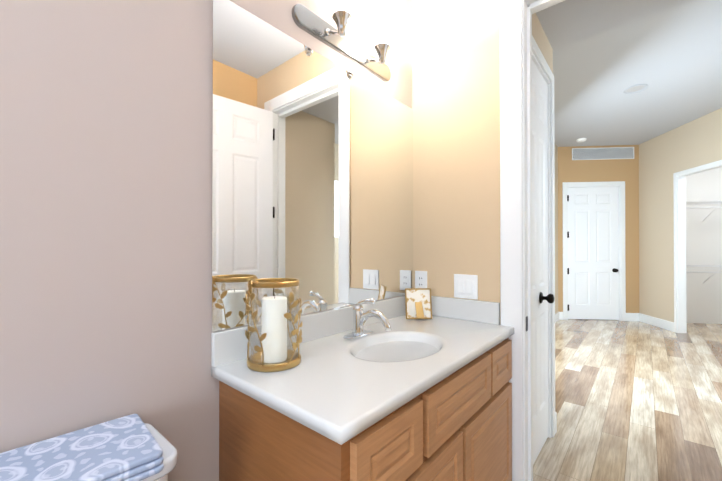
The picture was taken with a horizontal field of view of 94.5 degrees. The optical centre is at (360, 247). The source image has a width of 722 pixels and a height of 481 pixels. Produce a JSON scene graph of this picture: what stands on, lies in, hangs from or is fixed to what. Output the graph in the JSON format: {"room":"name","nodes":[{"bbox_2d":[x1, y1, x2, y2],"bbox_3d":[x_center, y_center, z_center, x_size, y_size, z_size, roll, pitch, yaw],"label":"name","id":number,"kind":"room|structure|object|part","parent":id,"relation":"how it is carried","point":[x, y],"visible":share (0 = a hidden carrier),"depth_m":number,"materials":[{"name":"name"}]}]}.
{"room":"bathroom","nodes":[
{"label":"bathroom","id":0,"kind":"room"},
{"bbox_2d":[0,0,412,480],"bbox_3d":[-1.117,-0.157,0.299,0.107,2.640,4.460,0,0,41],"label":"wall","id":1,"kind":"structure","parent":0,"point":[105,192],"depth_m":0.93,"materials":[{"name":"beige paint"}]},
{"bbox_3d":[-0.079,-0.257,1.437,0.006,1.028,1.138,0,0,41],"label":"vanity mirror","id":2,"kind":"part","parent":1,"relation":"part of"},
{"bbox_2d":[292,3,390,81],"bbox_3d":[-0.007,-0.888,1.420,0.144,0.144,0.610,0,0,41],"label":"vanity light bar","id":3,"kind":"object","parent":1,"relation":"attached to","point":[307,20],"visible":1,"depth_m":1.39,"materials":[{"name":"silver metal"}]},
{"bbox_2d":[412,0,500,324],"bbox_3d":[0.928,-0.151,1.406,1.580,2.640,0.120,0,0,41],"label":"wall","id":4,"kind":"structure","parent":0,"point":[456,121],"depth_m":1.71,"materials":[{"name":"beige paint"}]},
{"bbox_2d":[415,271,426,287],"bbox_3d":[0.329,0.189,1.830,0.075,0.115,0.009,0,0,41],"label":"outlet","id":5,"kind":"object","parent":4,"relation":"attached to","point":[420,279],"visible":0.92,"depth_m":1.83,"materials":[{"name":"white plastic"}]},
{"bbox_2d":[454,274,477,299],"bbox_3d":[0.521,0.197,1.664,0.122,0.120,0.013,0,0,41],"label":"rocker light switch","id":6,"kind":"object","parent":4,"relation":"attached to","point":[465,286],"visible":1,"depth_m":1.66,"materials":[{"name":"white plastic"}]},
{"bbox_2d":[500,0,564,480],"bbox_3d":[1.256,-0.024,1.544,0.997,2.387,0.793,0,0,41],"label":"door frame","id":7,"kind":"structure","parent":4,"relation":"attached to","point":[511,239],"depth_m":1.52,"materials":[{"name":"white wood"}]},
{"bbox_2d":[532,13,552,378],"bbox_3d":[0.755,-0.043,2.073,0.650,2.430,0.670,0,0,41],"label":"wall","id":8,"kind":"structure","parent":0,"point":[541,40],"depth_m":1.91,"materials":[{"name":"beige paint"}]},
{"bbox_2d":[532,60,554,464],"bbox_3d":[0.980,0.077,1.880,0.173,2.165,0.496,0,0,41],"label":"closet door","id":9,"kind":"structure","parent":8,"relation":"in","point":[542,298],"depth_m":1.91,"materials":[{"name":"white wood"}]},
{"bbox_2d":[555,412,556,433],"bbox_3d":[0.987,1.109,2.312,0.644,0.130,0.032,0,0,41],"label":"baseboard","id":10,"kind":"structure","parent":8,"relation":"attached to","point":[555,412],"depth_m":2.10,"materials":[{"name":"white wood"}]},
{"bbox_2d":[555,312,560,322],"bbox_3d":[1.998,1.118,4.014,0.030,0.130,3.907,0,0,41],"label":"baseboard","id":11,"kind":"structure","parent":8,"relation":"attached to","point":[558,315],"depth_m":5.35,"materials":[{"name":"white wood"}]},
{"bbox_2d":[555,144,557,313],"bbox_3d":[1.857,-0.238,3.941,0.100,2.840,4.940,0,0,41],"label":"wall","id":12,"kind":"structure","parent":0,"point":[556,228],"depth_m":5.38,"materials":[{"name":"beige paint"}]},
{"bbox_2d":[558,145,638,312],"bbox_3d":[3.798,-0.230,5.481,1.612,2.840,0.100,0,0,5],"label":"wall","id":13,"kind":"structure","parent":0,"point":[602,170],"depth_m":5.40,"materials":[{"name":"brown paint"}]},
{"bbox_2d":[568,187,618,319],"bbox_3d":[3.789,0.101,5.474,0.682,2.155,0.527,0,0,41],"label":"hall door","id":14,"kind":"structure","parent":13,"relation":"in","point":[593,262],"depth_m":5.45,"materials":[{"name":"white wood"}]},
{"bbox_2d":[562,181,625,320],"bbox_3d":[3.789,0.064,5.472,0.958,2.252,0.118,0,0,5],"label":"door frame","id":15,"kind":"structure","parent":13,"relation":"attached to","point":[620,185],"depth_m":5.41,"materials":[{"name":"white wood"}]},
{"bbox_2d":[572,147,633,159],"bbox_3d":[3.931,-1.520,5.422,0.950,0.190,0.008,0,0,5],"label":"air vent","id":16,"kind":"object","parent":13,"relation":"in","point":[602,153],"visible":1,"depth_m":5.42,"materials":[{"name":"white metal"}]},
{"bbox_2d":[536,0,695,48],"bbox_3d":[1.801,-1.467,1.187,3.400,0.409,0.670,0,0,41],"label":"ceiling","id":17,"kind":"structure","parent":0,"point":[565,22],"depth_m":1.81,"materials":[{"name":"grey paint"}]},
{"bbox_2d":[533,319,721,480],"bbox_3d":[2.433,1.218,1.297,4.600,0.100,11.000,0,0,41],"label":"floor","id":18,"kind":"structure","parent":0,"point":[637,401],"depth_m":2.49,"materials":[{"name":"brown wood"}]},
{"bbox_2d":[141,423,177,480],"bbox_3d":[-0.441,0.803,0.427,0.747,0.720,0.520,0,0,41],"label":"toilet","id":19,"kind":"object","parent":18,"relation":"on","point":[170,454],"visible":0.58,"depth_m":0.72,"materials":[{"name":"white ceramic"}]},
{"bbox_2d":[0,414,163,480],"bbox_3d":[-0.652,0.424,0.556,0.232,0.037,0.520,0,0,45],"label":"folded towel","id":20,"kind":"object","parent":19,"relation":"on","point":[127,448],"visible":1,"depth_m":0.65,"materials":[{"name":"blue fabric"}]},
{"bbox_2d":[211,295,513,480],"bbox_3d":[0.126,0.683,1.256,0.541,0.970,1.140,0,0,41],"label":"bathroom vanity","id":21,"kind":"object","parent":18,"relation":"on","point":[371,389],"visible":0.98,"depth_m":0.98,"materials":[{"name":"brown wood"}]},
{"bbox_2d":[245,278,302,371],"bbox_3d":[-0.266,0.226,1.025,0.170,0.260,0.173,0,0,41],"label":"hurricane candle holder","id":22,"kind":"object","parent":21,"relation":"on","point":[273,353],"visible":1,"depth_m":0.99,"materials":[{"name":"gold metal"}]},
{"bbox_2d":[405,288,431,318],"bbox_3d":[0.290,0.284,1.661,0.132,0.150,0.072,0,0,-2],"label":"picture frame","id":23,"kind":"object","parent":21,"relation":"on","point":[418,303],"visible":0.98,"depth_m":1.68,"materials":[{"name":"brown"}]},
{"bbox_2d":[553,0,721,146],"bbox_3d":[3.946,-1.712,3.084,4.400,0.100,6.340,0,0,41],"label":"ceiling","id":24,"kind":"structure","parent":0,"point":[671,58],"depth_m":3.27,"materials":[{"name":"grey paint"}]},
{"bbox_2d":[576,138,585,141],"bbox_3d":[3.376,-1.634,5.110,0.132,0.034,0.132,0,0,41],"label":"smoke detector","id":25,"kind":"object","parent":24,"relation":"attached to","point":[581,140],"visible":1,"depth_m":5.07,"materials":[{"name":"white plastic"}]},
{"bbox_2d":[624,84,647,93],"bbox_3d":[2.878,-1.657,3.497,0.200,0.006,0.200,0,0,41],"label":"recessed light","id":26,"kind":"object","parent":24,"relation":"in","point":[635,88],"visible":1,"depth_m":3.49,"materials":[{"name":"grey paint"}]},
{"bbox_2d":[639,108,721,321],"bbox_3d":[4.306,-0.239,3.677,0.100,2.840,3.400,0,0,7],"label":"wall","id":27,"kind":"structure","parent":0,"point":[664,157],"depth_m":4.86,"materials":[{"name":"beige paint"}]},
{"bbox_2d":[635,313,673,331],"bbox_3d":[4.415,1.123,5.019,0.419,0.130,0.599,0,0,41],"label":"baseboard","id":28,"kind":"structure","parent":27,"relation":"attached to","point":[658,322],"depth_m":5.00,"materials":[{"name":"white wood"}]},
{"bbox_2d":[673,160,721,332],"bbox_3d":[4.339,0.072,3.974,0.112,2.220,1.380,0,0,7],"label":"trim","id":29,"kind":"structure","parent":27,"relation":"attached to","point":[679,197],"depth_m":4.60,"materials":[{"name":"white wood"}]},
{"bbox_2d":[686,167,721,323],"bbox_3d":[5.419,-0.231,5.247,1.479,2.840,1.012,0,0,41],"label":"wall","id":30,"kind":"structure","parent":0,"point":[704,247],"depth_m":4.89,"materials":[{"name":"white paint"}]},
{"bbox_2d":[686,265,721,282],"bbox_3d":[5.346,0.422,5.032,1.570,0.277,0.335,0,0,7],"label":"closet shelf","id":31,"kind":"object","parent":30,"relation":"attached to","point":[703,266],"visible":0.65,"depth_m":4.94,"materials":[{"name":"white metal"}]},
{"bbox_2d":[686,201,721,220],"bbox_3d":[5.346,-0.538,5.038,1.570,0.277,0.335,0,0,7],"label":"closet shelf","id":32,"kind":"object","parent":30,"relation":"attached to","point":[705,202],"visible":0.44,"depth_m":4.93,"materials":[{"name":"white metal"}]}
]}

